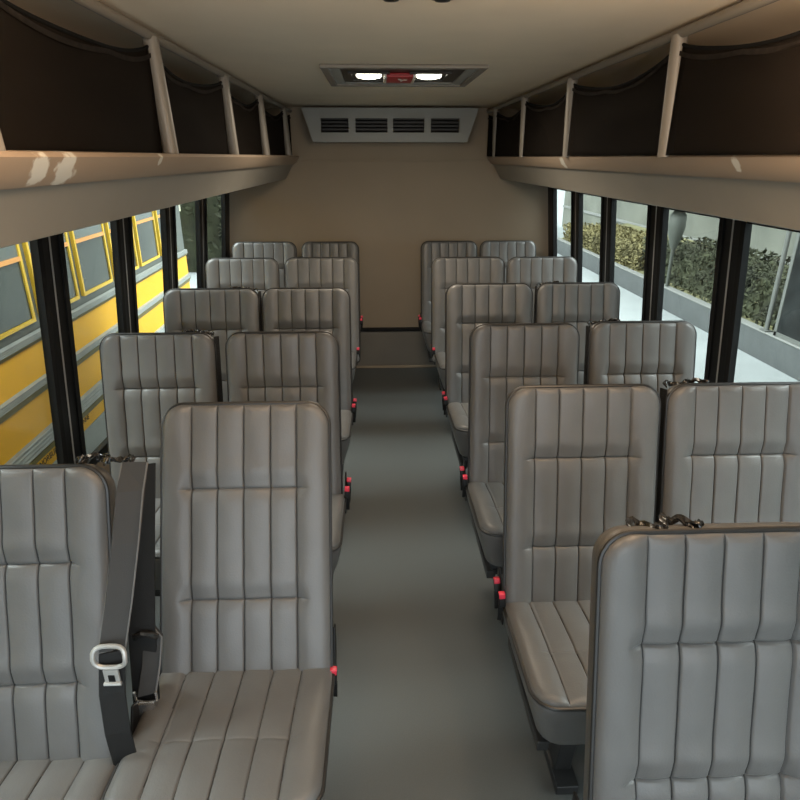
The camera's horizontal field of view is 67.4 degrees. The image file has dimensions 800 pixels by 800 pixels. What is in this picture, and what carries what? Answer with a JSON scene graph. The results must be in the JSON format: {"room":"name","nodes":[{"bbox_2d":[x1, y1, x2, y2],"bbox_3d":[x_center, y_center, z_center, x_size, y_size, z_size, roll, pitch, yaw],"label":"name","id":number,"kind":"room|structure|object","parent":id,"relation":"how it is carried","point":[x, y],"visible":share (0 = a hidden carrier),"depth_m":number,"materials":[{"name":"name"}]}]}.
{"room":"vehicle interior","nodes":[
{"label":"vehicle interior","id":0,"kind":"room"},
{"bbox_2d":[4,170,221,473],"bbox_3d":[-1.222,-0.012,2.160,0.186,1.560,5.300,-1,22,-2],"label":"wall","id":1,"kind":"structure","parent":0,"point":[101,464],"depth_m":2.54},
{"bbox_2d":[29,237,73,463],"bbox_3d":[-1.182,-0.020,1.821,0.127,0.990,0.603,-1,22,-2],"label":"pillar","id":2,"kind":"structure","parent":1,"relation":"in","point":[39,248],"depth_m":2.02,"materials":[{"name":"black metal"}]},
{"bbox_2d":[48,236,75,463],"bbox_3d":[-1.194,-0.135,2.105,0.126,0.990,0.009,-1,22,-2],"label":"trim","id":3,"kind":"structure","parent":1,"relation":"attached to","point":[49,236],"depth_m":2.08,"materials":[{"name":"grey"}]},
{"bbox_2d":[50,219,129,464],"bbox_3d":[-1.205,-0.251,2.390,0.127,0.990,0.603,-1,22,-2],"label":"window","id":4,"kind":"structure","parent":1,"relation":"in","point":[116,227],"depth_m":2.22,"materials":[{"name":"black paint"}]},
{"bbox_2d":[123,218,130,332],"bbox_3d":[-1.217,-0.366,2.675,0.126,0.990,0.009,-1,22,-2],"label":"trim","id":5,"kind":"structure","parent":1,"relation":"attached to","point":[123,218],"depth_m":2.60,"materials":[{"name":"grey"}]},
{"bbox_2d":[124,207,171,332],"bbox_3d":[-1.228,-0.480,2.958,0.127,0.990,0.598,-1,22,-2],"label":"window","id":6,"kind":"structure","parent":1,"relation":"in","point":[164,213],"depth_m":2.73,"materials":[{"name":"black paint"}]},
{"bbox_2d":[0,0,298,247],"bbox_3d":[-0.879,-0.811,1.817,0.520,0.476,5.240,-1,22,-2],"label":"luggage rack","id":7,"kind":"object","parent":1,"relation":"attached to","point":[75,108],"visible":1,"depth_m":1.35,"materials":[{"name":"brown plastic"}]},
{"bbox_2d":[169,207,172,288],"bbox_3d":[-1.240,-0.595,3.240,0.126,0.990,0.009,-1,22,-2],"label":"trim","id":8,"kind":"structure","parent":1,"relation":"attached to","point":[169,207],"depth_m":3.17,"materials":[{"name":"grey"}]},
{"bbox_2d":[170,199,203,287],"bbox_3d":[-1.251,-0.713,3.532,0.127,0.990,0.618,-1,22,-2],"label":"window","id":9,"kind":"structure","parent":1,"relation":"in","point":[198,204],"depth_m":3.63,"materials":[{"name":"black paint"}]},
{"bbox_2d":[202,199,203,265],"bbox_3d":[-1.263,-0.831,3.824,0.126,0.990,0.009,-1,22,-2],"label":"trim","id":10,"kind":"structure","parent":1,"relation":"attached to","point":[202,199],"depth_m":3.77,"materials":[{"name":"grey"}]},
{"bbox_2d":[203,193,229,287],"bbox_3d":[-1.276,-0.970,4.167,0.127,0.990,0.729,-1,22,-2],"label":"window","id":11,"kind":"structure","parent":1,"relation":"in","point":[225,198],"depth_m":4.27,"materials":[{"name":"black paint"}]},
{"bbox_2d":[125,367,584,799],"bbox_3d":[0.024,0.731,2.510,2.720,0.080,5.300,-1,22,-2],"label":"floor","id":12,"kind":"structure","parent":0,"point":[428,704],"depth_m":2.13,"materials":[{"name":"rubber"}]},
{"bbox_2d":[0,452,159,799],"bbox_3d":[-0.727,0.683,1.140,0.492,1.037,0.620,-1,22,-2],"label":"seat","id":13,"kind":"object","parent":12,"relation":"on","point":[77,550],"visible":0.98,"depth_m":1.18,"materials":[{"name":"grey leather"}]},
{"bbox_2d":[0,757,115,799],"bbox_3d":[-0.759,0.846,1.079,0.414,0.175,0.391,-1,18,-2],"label":"seat cushion","id":14,"kind":"object","parent":13,"relation":"on","point":[66,779],"depth_m":1.16,"materials":[{"name":"grey leather"}]},
{"bbox_2d":[99,329,222,595],"bbox_3d":[-0.821,0.322,2.039,0.420,1.032,0.568,-1,22,-2],"label":"seat","id":15,"kind":"object","parent":12,"relation":"on","point":[144,375],"visible":0.27,"depth_m":2.06,"materials":[{"name":"grey leather"}]},
{"bbox_2d":[155,498,159,589],"bbox_3d":[-0.818,0.472,2.002,0.414,0.175,0.391,-1,18,-2],"label":"seat cushion","id":16,"kind":"object","parent":15,"relation":"on","point":[157,500],"depth_m":1.86,"materials":[{"name":"grey leather"}]},
{"bbox_2d":[163,286,262,401],"bbox_3d":[-0.865,0.033,2.762,0.451,1.025,0.577,-1,22,-2],"label":"seat","id":17,"kind":"object","parent":12,"relation":"on","point":[225,312],"visible":0.21,"depth_m":2.78,"materials":[{"name":"grey leather"}]},
{"bbox_2d":[101,401,337,799],"bbox_3d":[-0.371,0.589,1.381,0.445,1.031,0.686,-1,22,-2],"label":"seat","id":18,"kind":"object","parent":12,"relation":"on","point":[244,662],"visible":1,"depth_m":1.42,"materials":[{"name":"grey leather"}]},
{"bbox_2d":[104,668,331,799],"bbox_3d":[-0.357,0.760,1.290,0.414,0.175,0.391,-1,18,-2],"label":"seat cushion","id":19,"kind":"object","parent":18,"relation":"on","point":[248,734],"depth_m":1.23,"materials":[{"name":"grey leather"}]},
{"bbox_2d":[205,258,279,296],"bbox_3d":[-0.944,-0.302,3.600,0.443,1.018,0.577,-1,22,-2],"label":"seat","id":20,"kind":"object","parent":12,"relation":"on","point":[262,274],"visible":0.17,"depth_m":3.61,"materials":[{"name":"grey leather"}]},
{"bbox_2d":[232,242,296,287],"bbox_3d":[-0.966,-0.580,4.286,0.463,1.018,0.577,-1,22,-2],"label":"seat","id":21,"kind":"object","parent":12,"relation":"on","point":[279,251],"visible":0.16,"depth_m":4.29,"materials":[{"name":"grey leather"}]},
{"bbox_2d":[225,331,350,575],"bbox_3d":[-0.390,0.319,2.055,0.436,1.025,0.568,-1,22,-2],"label":"seat","id":22,"kind":"object","parent":12,"relation":"on","point":[260,365],"visible":0.27,"depth_m":2.07,"materials":[{"name":"grey leather"}]},
{"bbox_2d":[332,493,344,575],"bbox_3d":[-0.395,0.466,2.017,0.414,0.175,0.391,-1,18,-2],"label":"seat cushion","id":23,"kind":"object","parent":22,"relation":"on","point":[338,500],"depth_m":1.96,"materials":[{"name":"grey leather"}]},
{"bbox_2d":[261,287,356,472],"bbox_3d":[-0.422,0.030,2.779,0.436,1.018,0.577,-1,22,-2],"label":"seat","id":24,"kind":"object","parent":12,"relation":"on","point":[328,309],"visible":0.36,"depth_m":2.79,"materials":[{"name":"grey leather"}]},
{"bbox_2d":[341,410,351,464],"bbox_3d":[-0.427,0.175,2.734,0.414,0.175,0.391,-1,18,-2],"label":"seat cushion","id":25,"kind":"object","parent":24,"relation":"on","point":[346,415],"depth_m":2.63,"materials":[{"name":"grey leather"}]},
{"bbox_2d":[284,257,360,382],"bbox_3d":[-0.469,-0.313,3.626,0.455,1.018,0.577,-1,22,-2],"label":"seat","id":26,"kind":"object","parent":12,"relation":"on","point":[343,272],"visible":0.28,"depth_m":3.64,"materials":[{"name":"grey leather"}]},
{"bbox_2d":[352,352,355,382],"bbox_3d":[-0.466,-0.168,3.582,0.414,0.175,0.391,-1,18,-2],"label":"seat cushion","id":27,"kind":"object","parent":26,"relation":"on","point":[353,354],"depth_m":3.46,"materials":[{"name":"grey leather"}]},
{"bbox_2d":[301,241,362,332],"bbox_3d":[-0.485,-0.583,4.293,0.436,1.018,0.577,-1,22,-2],"label":"seat","id":28,"kind":"object","parent":12,"relation":"on","point":[334,248],"visible":0.13,"depth_m":4.30,"materials":[{"name":"grey leather"}]},
{"bbox_2d":[418,241,476,390],"bbox_3d":[0.355,-0.599,4.331,0.436,1.018,0.577,-1,22,-2],"label":"seat","id":29,"kind":"object","parent":12,"relation":"on","point":[430,250],"visible":0.23,"depth_m":4.34,"materials":[{"name":"grey leather"}]},
{"bbox_2d":[421,321,430,351],"bbox_3d":[0.367,-0.454,4.287,0.414,0.175,0.391,-1,18,-2],"label":"seat cushion","id":30,"kind":"object","parent":29,"relation":"on","point":[426,325],"depth_m":4.15,"materials":[{"name":"grey leather"}]},
{"bbox_2d":[431,257,504,391],"bbox_3d":[0.423,-0.318,3.638,0.455,1.018,0.577,-1,22,-2],"label":"seat","id":31,"kind":"object","parent":12,"relation":"on","point":[445,271],"visible":0.3,"depth_m":3.65,"materials":[{"name":"grey leather"}]},
{"bbox_2d":[435,352,444,388],"bbox_3d":[0.426,-0.173,3.594,0.414,0.175,0.391,-1,18,-2],"label":"seat cushion","id":32,"kind":"object","parent":31,"relation":"on","point":[440,356],"depth_m":3.49,"materials":[{"name":"grey leather"}]},
{"bbox_2d":[442,283,532,468],"bbox_3d":[0.432,-0.009,2.875,0.439,1.018,0.572,-1,22,-2],"label":"seat","id":33,"kind":"object","parent":12,"relation":"on","point":[468,306],"visible":0.41,"depth_m":2.89,"materials":[{"name":"grey leather"}]},
{"bbox_2d":[446,402,467,456],"bbox_3d":[0.442,0.135,2.834,0.414,0.175,0.391,-1,18,-2],"label":"seat cushion","id":34,"kind":"object","parent":33,"relation":"on","point":[458,411],"depth_m":2.71,"materials":[{"name":"grey leather"}]},
{"bbox_2d":[480,240,535,282],"bbox_3d":[0.793,-0.605,4.346,0.420,1.018,0.577,-1,22,-2],"label":"seat","id":35,"kind":"object","parent":12,"relation":"on","point":[506,250],"visible":0.1,"depth_m":4.36,"materials":[{"name":"grey leather"}]},
{"bbox_2d":[459,323,579,580],"bbox_3d":[0.448,0.281,2.144,0.436,1.030,0.558,-1,22,-2],"label":"seat","id":36,"kind":"object","parent":12,"relation":"on","point":[503,357],"visible":0.48,"depth_m":2.15,"materials":[{"name":"grey leather"}]},
{"bbox_2d":[466,482,503,566],"bbox_3d":[0.459,0.428,2.111,0.414,0.175,0.391,-1,18,-2],"label":"seat cushion","id":37,"kind":"object","parent":36,"relation":"on","point":[487,498],"depth_m":2.00,"materials":[{"name":"grey leather"}]},
{"bbox_2d":[506,256,577,322],"bbox_3d":[0.876,-0.320,3.644,0.438,1.018,0.577,-1,22,-2],"label":"seat","id":38,"kind":"object","parent":12,"relation":"on","point":[530,271],"visible":0.15,"depth_m":3.65,"materials":[{"name":"grey leather"}]},
{"bbox_2d":[493,384,660,794],"bbox_3d":[0.482,0.520,1.555,0.436,1.029,0.580,-1,22,-2],"label":"seat","id":39,"kind":"object","parent":12,"relation":"on","point":[581,460],"visible":0.66,"depth_m":1.58,"materials":[{"name":"grey leather"}]},
{"bbox_2d":[503,600,589,744],"bbox_3d":[0.494,0.670,1.512,0.414,0.175,0.391,-1,18,-2],"label":"seat cushion","id":40,"kind":"object","parent":39,"relation":"on","point":[552,639],"depth_m":1.43,"materials":[{"name":"grey leather"}]},
{"bbox_2d":[534,281,619,383],"bbox_3d":[0.873,-0.019,2.891,0.420,1.025,0.577,-1,22,-2],"label":"seat","id":41,"kind":"object","parent":12,"relation":"on","point":[574,303],"visible":0.23,"depth_m":2.91,"materials":[{"name":"grey leather"}]},
{"bbox_2d":[583,318,696,395],"bbox_3d":[0.892,0.268,2.166,0.420,1.036,0.577,-1,22,-2],"label":"seat","id":42,"kind":"object","parent":12,"relation":"on","point":[651,353],"visible":0.28,"depth_m":2.18,"materials":[{"name":"grey leather"}]},
{"bbox_2d":[572,512,799,799],"bbox_3d":[0.524,0.761,0.949,0.432,1.036,0.579,-1,22,-2],"label":"seat","id":43,"kind":"object","parent":12,"relation":"on","point":[693,680],"visible":1,"depth_m":0.98,"materials":[{"name":"grey leather"}]},
{"bbox_2d":[655,378,799,523],"bbox_3d":[0.913,0.510,1.569,0.420,1.036,0.580,-1,22,-2],"label":"seat","id":44,"kind":"object","parent":12,"relation":"on","point":[729,452],"visible":0.34,"depth_m":1.59,"materials":[{"name":"grey leather"}]},
{"bbox_2d":[228,107,547,365],"bbox_3d":[-0.072,-1.163,4.549,2.600,1.900,0.095,-1,22,-2],"label":"wall","id":45,"kind":"structure","parent":0,"point":[389,210],"depth_m":4.44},
{"bbox_2d":[301,108,478,142],"bbox_3d":[-0.068,-1.890,4.135,1.190,0.210,0.195,-1,22,-2],"label":"air conditioner","id":46,"kind":"object","parent":45,"relation":"attached to","point":[325,125],"visible":1,"depth_m":4.07,"materials":[{"name":"grey plastic"}]},
{"bbox_2d":[319,117,349,133],"bbox_3d":[-0.441,-1.858,4.061,0.206,0.109,0.061,-1,22,-2],"label":"air vent","id":47,"kind":"object","parent":46,"relation":"attached to","point":[327,125],"depth_m":4.07,"materials":[{"name":"grey plastic"}]},
{"bbox_2d":[354,117,388,133],"bbox_3d":[-0.194,-1.861,4.069,0.236,0.109,0.061,-1,22,-2],"label":"air vent","id":48,"kind":"object","parent":46,"relation":"attached to","point":[362,125],"depth_m":4.08,"materials":[{"name":"grey plastic"}]},
{"bbox_2d":[392,117,425,133],"bbox_3d":[0.058,-1.865,4.078,0.232,0.109,0.061,-1,22,-2],"label":"air vent","id":49,"kind":"object","parent":46,"relation":"attached to","point":[400,125],"depth_m":4.09,"materials":[{"name":"grey plastic"}]},
{"bbox_2d":[430,117,460,133],"bbox_3d":[0.305,-1.868,4.087,0.214,0.109,0.061,-1,22,-2],"label":"air vent","id":50,"kind":"object","parent":46,"relation":"attached to","point":[438,125],"depth_m":4.10,"materials":[{"name":"grey plastic"}]},
{"bbox_2d":[361,327,419,331],"bbox_3d":[-0.071,-0.560,4.756,2.400,0.022,0.045,-1,22,-2],"label":"trim","id":51,"kind":"structure","parent":45,"relation":"attached to","point":[374,329],"depth_m":4.74,"materials":[{"name":"black rubber"}]},
{"bbox_2d":[297,159,488,161],"bbox_3d":[-0.072,-1.719,4.306,2.320,0.018,0.008,-1,22,-2],"label":"trim","id":52,"kind":"structure","parent":45,"relation":"attached to","point":[299,160],"depth_m":4.30,"materials":[{"name":"beige plastic"}]},
{"bbox_2d":[356,365,435,367],"bbox_3d":[-0.070,-0.270,4.851,2.400,0.018,0.015,-1,22,-2],"label":"baseboard","id":53,"kind":"structure","parent":45,"relation":"attached to","point":[381,366],"depth_m":4.85,"materials":[{"name":"grey metal"}]},
{"bbox_2d":[7,0,799,150],"bbox_3d":[0.024,-0.905,1.848,2.436,0.450,5.300,-1,22,-2],"label":"ceiling","id":54,"kind":"structure","parent":0,"point":[277,48],"depth_m":1.71,"materials":[{"name":"plastic"}]},
{"bbox_2d":[319,64,487,86],"bbox_3d":[0.004,-1.356,2.528,0.630,0.025,0.640,-1,22,-2],"label":"recessed light","id":55,"kind":"object","parent":54,"relation":"in","point":[337,75],"visible":1,"depth_m":2.44,"materials":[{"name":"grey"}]},
{"bbox_2d":[433,0,450,2],"bbox_3d":[0.089,-0.838,1.246,0.068,0.021,0.068,-1,22,-2],"label":"ceiling light","id":56,"kind":"object","parent":54,"relation":"attached to","point":[438,1],"depth_m":1.25,"materials":[{"name":"black plastic"}]},
{"bbox_3d":[1.270,-0.046,2.245,0.186,1.560,5.300,-1,22,-2],"label":"wall","id":57,"kind":"structure","parent":0,"visible":0},
{"bbox_2d":[548,187,574,258],"bbox_3d":[1.158,-1.017,4.283,0.127,0.990,0.659,-1,22,-2],"label":"window","id":58,"kind":"structure","parent":57,"relation":"in","point":[552,192],"depth_m":4.35,"materials":[{"name":"black paint"}]},
{"bbox_2d":[575,192,575,245],"bbox_3d":[1.171,-0.891,3.972,0.126,0.990,0.009,-1,22,-2],"label":"trim","id":59,"kind":"structure","parent":57,"relation":"attached to","point":[575,192],"depth_m":3.86,"materials":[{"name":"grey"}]},
{"bbox_2d":[575,192,606,281],"bbox_3d":[1.181,-0.786,3.713,0.127,0.990,0.548,-1,22,-2],"label":"window","id":60,"kind":"structure","parent":57,"relation":"in","point":[579,196],"depth_m":3.74,"materials":[{"name":"black paint"}]},
{"bbox_2d":[605,197,607,274],"bbox_3d":[1.192,-0.681,3.453,0.126,0.990,0.009,-1,22,-2],"label":"trim","id":61,"kind":"structure","parent":57,"relation":"attached to","point":[607,197],"depth_m":3.35,"materials":[{"name":"grey"}]},
{"bbox_2d":[605,198,655,320],"bbox_3d":[1.203,-0.565,3.166,0.127,0.990,0.608,-1,22,-2],"label":"window","id":62,"kind":"structure","parent":57,"relation":"in","point":[612,203],"depth_m":2.93,"materials":[{"name":"black paint"}]},
{"bbox_2d":[487,0,799,230],"bbox_3d":[0.942,-0.837,1.880,0.495,0.476,5.240,-1,22,-2],"label":"luggage rack","id":63,"kind":"object","parent":57,"relation":"attached to","point":[732,112],"visible":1,"depth_m":1.57,"materials":[{"name":"brown plastic"}]},
{"bbox_2d":[649,206,656,320],"bbox_3d":[1.215,-0.449,2.879,0.126,0.990,0.009,-1,22,-2],"label":"trim","id":64,"kind":"structure","parent":57,"relation":"attached to","point":[656,206],"depth_m":2.80,"materials":[{"name":"grey"}]},
{"bbox_2d":[650,206,732,382],"bbox_3d":[1.226,-0.330,2.587,0.127,0.990,0.618,-1,22,-2],"label":"window","id":65,"kind":"structure","parent":57,"relation":"in","point":[662,218],"depth_m":2.35,"materials":[{"name":"black paint"}]},
{"bbox_2d":[716,219,734,382],"bbox_3d":[1.238,-0.212,2.296,0.126,0.990,0.009,-1,22,-2],"label":"trim","id":66,"kind":"structure","parent":57,"relation":"attached to","point":[733,219],"depth_m":2.23,"materials":[{"name":"grey"}]},
{"bbox_2d":[717,220,799,382],"bbox_3d":[1.249,-0.092,1.999,0.127,0.990,0.628,-1,22,-2],"label":"window","id":67,"kind":"structure","parent":57,"relation":"in","point":[742,230],"depth_m":2.17,"materials":[{"name":"black paint"}]},
{"label":"outside","id":68,"kind":"structure","parent":0,"visible":0},
{"bbox_2d":[188,190,799,382],"bbox_3d":[-0.826,-7.127,24.071,120.000,0.200,130.000,-1,22,-2],"label":"ground","id":69,"kind":"structure","parent":68,"point":[748,368],"depth_m":8.27,"materials":[{"name":"white concrete"}]},
{"bbox_2d":[0,205,190,464],"bbox_3d":[-3.313,-0.191,3.068,2.328,2.710,8.150,-2,22,-4],"label":"bus","id":70,"kind":"object","parent":69,"relation":"on","point":[26,427],"visible":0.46,"depth_m":4.18,"materials":[{"name":"yellow metal"}]},
{"bbox_2d":[179,195,221,271],"bbox_3d":[-6.657,-3.952,13.134,6.119,2.302,1.603,-1,22,-2],"label":"hedge","id":71,"kind":"object","parent":69,"relation":"on","point":[187,213],"visible":0.02,"depth_m":12.74,"materials":[{"name":"green plant"}]},
{"bbox_2d":[564,223,773,331],"bbox_3d":[5.536,-0.571,6.684,1.860,0.700,20.400,-1,22,-2],"label":"grass bank","id":72,"kind":"object","parent":69,"relation":"on","point":[639,228],"visible":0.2,"depth_m":10.08,"materials":[{"name":"green plant"}]},
{"bbox_2d":[562,222,681,271],"bbox_3d":[5.035,-3.525,13.611,1.418,0.594,4.997,-1,22,-2],"label":"hedge","id":73,"kind":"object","parent":72,"relation":"on","point":[629,246],"depth_m":13.27,"materials":[{"name":"green plant"}]},
{"bbox_2d":[640,236,790,329],"bbox_3d":[5.356,0.077,4.396,1.314,0.828,14.782,-1,22,-2],"label":"hedge","id":74,"kind":"object","parent":72,"relation":"on","point":[693,265],"visible":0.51,"depth_m":9.02,"materials":[{"name":"green plant"}]},
{"bbox_2d":[557,237,799,380],"bbox_3d":[4.528,-0.413,6.761,0.145,0.350,20.500,-1,22,-2],"label":"wall","id":75,"kind":"structure","parent":69,"relation":"on","point":[782,355],"depth_m":8.73,"materials":[{"name":"grey"}]},
{"bbox_2d":[665,210,686,286],"bbox_3d":[4.407,-2.476,9.668,0.440,1.290,0.440,-1,22,-2],"label":"bollard lamp","id":76,"kind":"object","parent":75,"relation":"on","point":[677,221],"visible":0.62,"depth_m":9.50,"materials":[{"name":"grey metal"}]},
{"bbox_2d":[759,231,791,331],"bbox_3d":[4.498,-1.916,6.940,0.100,2.300,0.120,-1,22,-2],"label":"metal post","id":77,"kind":"object","parent":75,"relation":"on","point":[788,233],"visible":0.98,"depth_m":7.13,"materials":[{"name":"grey metal"}]},
{"bbox_2d":[773,232,799,346],"bbox_3d":[4.609,-0.789,4.156,0.060,2.300,5.650,-1,22,-2],"label":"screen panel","id":78,"kind":"object","parent":75,"relation":"on","point":[787,325],"visible":1,"depth_m":6.87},
{"bbox_2d":[562,191,796,264],"bbox_3d":[6.488,-2.830,9.532,0.360,2.750,25.300,-1,22,-2],"label":"wall","id":79,"kind":"structure","parent":69,"relation":"on","point":[762,237],"depth_m":12.79,"materials":[{"name":"grey"}]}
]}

